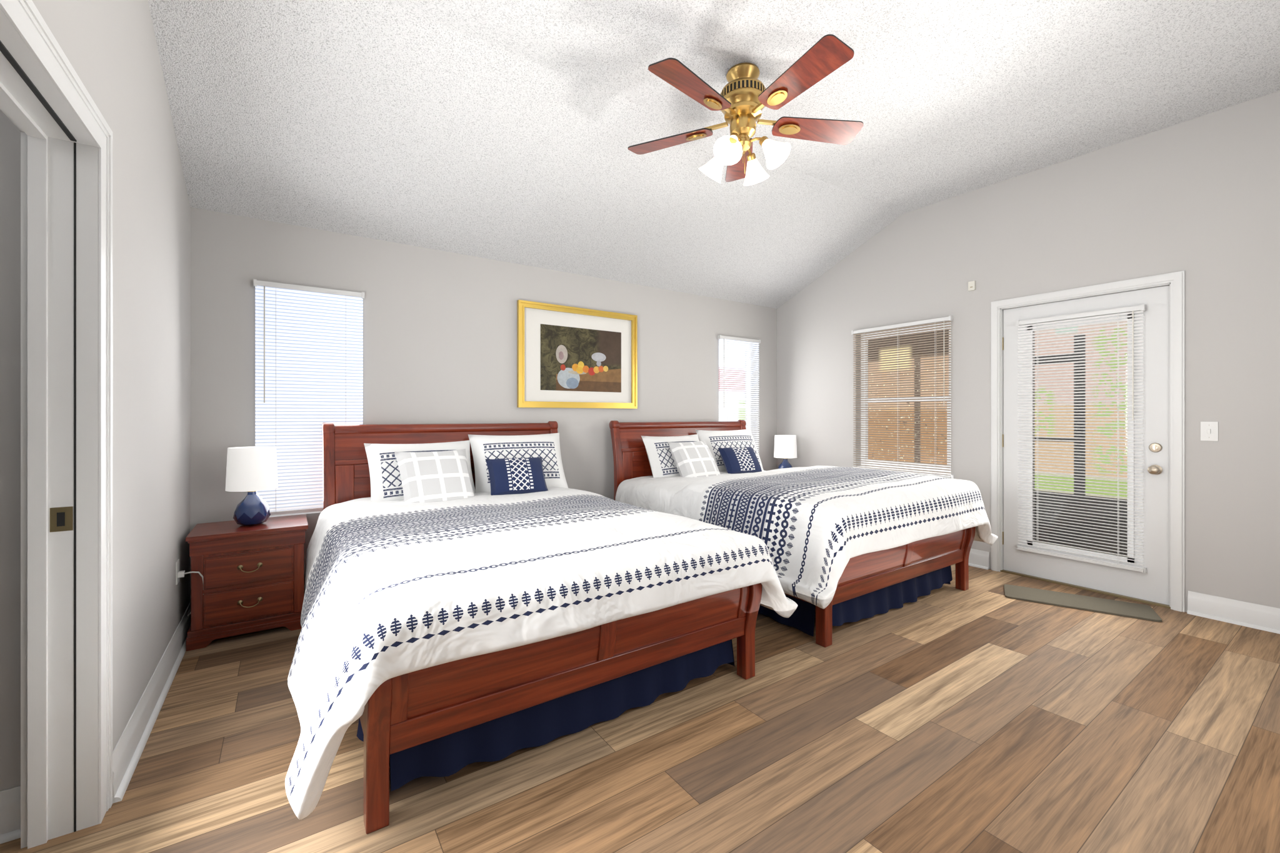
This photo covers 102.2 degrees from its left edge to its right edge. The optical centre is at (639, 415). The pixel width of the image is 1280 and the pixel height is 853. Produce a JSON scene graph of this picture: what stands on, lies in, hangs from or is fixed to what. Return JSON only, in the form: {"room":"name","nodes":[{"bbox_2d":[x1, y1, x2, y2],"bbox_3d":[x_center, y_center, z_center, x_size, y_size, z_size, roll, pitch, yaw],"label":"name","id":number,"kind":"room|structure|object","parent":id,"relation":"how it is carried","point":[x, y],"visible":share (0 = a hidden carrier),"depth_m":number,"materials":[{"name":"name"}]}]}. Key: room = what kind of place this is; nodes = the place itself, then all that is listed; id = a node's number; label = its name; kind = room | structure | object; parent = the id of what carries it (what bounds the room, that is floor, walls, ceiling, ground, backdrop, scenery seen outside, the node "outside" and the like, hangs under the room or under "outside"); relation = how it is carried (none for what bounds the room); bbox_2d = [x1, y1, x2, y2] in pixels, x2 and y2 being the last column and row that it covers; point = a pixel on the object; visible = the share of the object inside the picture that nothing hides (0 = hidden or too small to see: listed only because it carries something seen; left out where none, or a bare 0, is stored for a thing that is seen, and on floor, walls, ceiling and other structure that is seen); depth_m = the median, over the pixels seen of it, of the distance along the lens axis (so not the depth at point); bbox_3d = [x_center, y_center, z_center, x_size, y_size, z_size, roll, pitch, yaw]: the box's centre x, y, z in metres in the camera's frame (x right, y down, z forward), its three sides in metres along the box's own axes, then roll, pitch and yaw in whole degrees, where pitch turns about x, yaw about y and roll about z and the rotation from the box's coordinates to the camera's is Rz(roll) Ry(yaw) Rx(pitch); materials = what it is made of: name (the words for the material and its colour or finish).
{"room":"bedroom","nodes":[
{"label":"bedroom","id":0,"kind":"room"},
{"bbox_2d":[0,109,20,791],"bbox_3d":[-1.647,-0.404,0.026,1.479,3.250,2.890,0,0,-34],"label":"wall","id":1,"kind":"structure","parent":0,"point":[10,135],"depth_m":1.50,"materials":[{"name":"paint"}]},
{"bbox_2d":[31,0,189,751],"bbox_3d":[-1.430,-0.404,1.144,0.140,3.250,4.450,0,0,-34],"label":"wall","id":2,"kind":"structure","parent":0,"point":[111,45],"depth_m":2.00,"materials":[{"name":"paint"}]},
{"bbox_2d":[0,0,112,848],"bbox_3d":[-1.425,0.165,1.135,0.167,2.113,1.074,0,0,-34],"label":"door frame","id":3,"kind":"structure","parent":2,"relation":"attached to","point":[66,141],"depth_m":1.50,"materials":[{"name":"white paint"}]},
{"bbox_2d":[175,558,203,616],"bbox_3d":[-2.419,0.914,2.809,0.108,0.342,0.385,0,0,-34],"label":"cord","id":4,"kind":"object","parent":2,"relation":"attached to","point":[179,574],"visible":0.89,"depth_m":2.65,"materials":[{"name":"white plastic"}]},
{"bbox_2d":[190,206,776,601],"bbox_3d":[-0.574,-0.404,4.511,5.357,3.250,0.140,0,0,-34],"label":"wall","id":5,"kind":"structure","parent":0,"point":[440,327],"depth_m":3.79,"materials":[{"name":"paint"}]},
{"bbox_2d":[253,279,364,517],"bbox_3d":[-2.154,-0.100,3.387,0.604,1.466,0.161,0,0,-34],"label":"window","id":6,"kind":"structure","parent":5,"relation":"in","point":[309,340],"depth_m":3.31,"materials":[{"name":"white plastic"}]},
{"bbox_2d":[516,300,637,408],"bbox_3d":[-0.505,-0.494,4.451,1.141,0.858,0.034,0,0,-34],"label":"picture frame","id":7,"kind":"object","parent":5,"relation":"attached to","point":[568,357],"visible":1,"depth_m":4.42,"materials":[{"name":"gold metal"}]},
{"bbox_2d":[0,548,1279,844],"bbox_3d":[0.103,1.153,2.193,6.577,0.135,4.449,0,0,-34],"label":"baseboard","id":8,"kind":"structure","parent":5,"relation":"attached to","point":[127,752],"depth_m":2.21,"materials":[{"name":"white paint"}]},
{"bbox_2d":[717,335,760,451],"bbox_3d":[1.033,-0.100,5.569,0.604,1.466,0.161,0,0,-34],"label":"window","id":9,"kind":"structure","parent":5,"relation":"in","point":[735,361],"depth_m":5.55,"materials":[{"name":"white plastic"}]},
{"bbox_2d":[148,0,902,308],"bbox_3d":[-0.162,-1.555,3.909,5.357,0.788,1.600,0,0,-34],"label":"ceiling","id":10,"kind":"structure","parent":0,"point":[382,120],"depth_m":3.09,"materials":[{"name":"white paint"}]},
{"bbox_2d":[0,563,1279,852],"bbox_3d":[0.079,1.281,2.177,6.917,0.120,4.730,0,0,-34],"label":"floor","id":11,"kind":"structure","parent":0,"point":[978,719],"depth_m":1.84,"materials":[{"name":"wood"}]},
{"bbox_2d":[185,513,308,651],"bbox_3d":[-2.243,0.926,2.987,0.534,0.590,0.426,0,0,-34],"label":"nightstand","id":12,"kind":"object","parent":11,"relation":"on","point":[253,575],"visible":0.84,"depth_m":2.83,"materials":[{"name":"brown wood"}]},
{"bbox_2d":[225,446,278,525],"bbox_3d":[-2.249,0.406,2.995,0.244,0.445,0.244,0,0,-34],"label":"table lamp","id":13,"kind":"object","parent":12,"relation":"on","point":[250,469],"visible":1,"depth_m":2.92,"materials":[{"name":"white fabric"}]},
{"bbox_2d":[285,421,797,834],"bbox_3d":[-0.706,0.632,2.820,2.026,1.177,2.339,0,0,-34],"label":"bed","id":14,"kind":"object","parent":11,"relation":"on","point":[465,604],"visible":1,"depth_m":1.94,"materials":[{"name":"white fabric"}]},
{"bbox_2d":[609,420,998,647],"bbox_3d":[1.062,0.632,4.027,2.006,1.177,2.345,0,0,-34],"label":"bed","id":15,"kind":"object","parent":11,"relation":"on","point":[849,544],"visible":0.87,"depth_m":3.22,"materials":[{"name":"white fabric"}]},
{"bbox_2d":[615,465,998,608],"bbox_3d":[1.113,0.687,3.952,2.017,0.544,2.172,0,0,-34],"label":"comforter","id":16,"kind":"object","parent":15,"relation":"on","point":[828,533],"depth_m":3.12,"materials":[{"name":"white fabric"}]},
{"bbox_2d":[1003,584,1161,621],"bbox_3d":[2.847,1.214,3.375,0.760,0.011,0.300,0,0,34],"label":"doormat","id":17,"kind":"object","parent":11,"relation":"on","point":[1131,610],"visible":1,"depth_m":3.35,"materials":[{"name":"grey fabric"}]},
{"bbox_3d":[1.462,0.941,5.523,0.534,0.560,0.426,0,0,-34],"label":"nightstand","id":18,"kind":"object","parent":11,"relation":"on","visible":0},
{"bbox_2d":[773,435,796,468],"bbox_3d":[1.576,0.436,5.595,0.244,0.445,0.244,0,0,-34],"label":"table lamp","id":19,"kind":"object","parent":18,"relation":"on","point":[785,445],"visible":0.91,"depth_m":5.50,"materials":[{"name":"white fabric"}]},
{"bbox_2d":[382,0,1279,213],"bbox_3d":[1.174,-1.889,1.957,5.357,0.120,3.130,0,0,-34],"label":"ceiling","id":20,"kind":"structure","parent":0,"point":[952,99],"depth_m":2.67,"materials":[{"name":"white paint"}]},
{"bbox_2d":[627,34,863,185],"bbox_3d":[0.551,-1.556,2.726,1.290,0.544,1.277,0,0,-34],"label":"ceiling fan","id":21,"kind":"object","parent":20,"relation":"attached to","point":[742,101],"visible":1,"depth_m":2.67,"materials":[{"name":"brown wood"}]},
{"bbox_2d":[776,90,1279,612],"bbox_3d":[2.874,-0.404,4.091,0.140,3.250,4.450,0,0,-34],"label":"wall","id":22,"kind":"structure","parent":0,"point":[1199,197],"depth_m":3.42,"materials":[{"name":"paint"}]},
{"bbox_2d":[851,315,953,478],"bbox_3d":[2.396,-0.150,4.727,0.161,1.366,0.920,0,0,-34],"label":"window","id":23,"kind":"structure","parent":22,"relation":"in","point":[905,372],"depth_m":4.69,"materials":[{"name":"white plastic"}]},
{"bbox_2d":[968,280,975,291],"bbox_3d":[2.700,-1.055,4.201,0.023,0.072,0.048,0,0,-34],"label":"sensor box","id":24,"kind":"object","parent":22,"relation":"attached to","point":[971,284],"visible":1,"depth_m":4.19,"materials":[{"name":"white plastic"}]},
{"bbox_2d":[990,270,1184,611],"bbox_3d":[3.128,0.161,3.681,0.183,2.121,1.068,0,0,-34],"label":"patio door","id":25,"kind":"structure","parent":22,"relation":"in","point":[1087,383],"depth_m":3.60,"materials":[{"name":"white paint"}]},
{"bbox_2d":[1200,421,1218,441],"bbox_3d":[3.442,0.095,3.123,0.016,0.116,0.072,0,0,-34],"label":"wall switch plate","id":26,"kind":"object","parent":22,"relation":"attached to","point":[1209,430],"visible":1,"depth_m":3.12,"materials":[{"name":"white plastic"}]}
]}

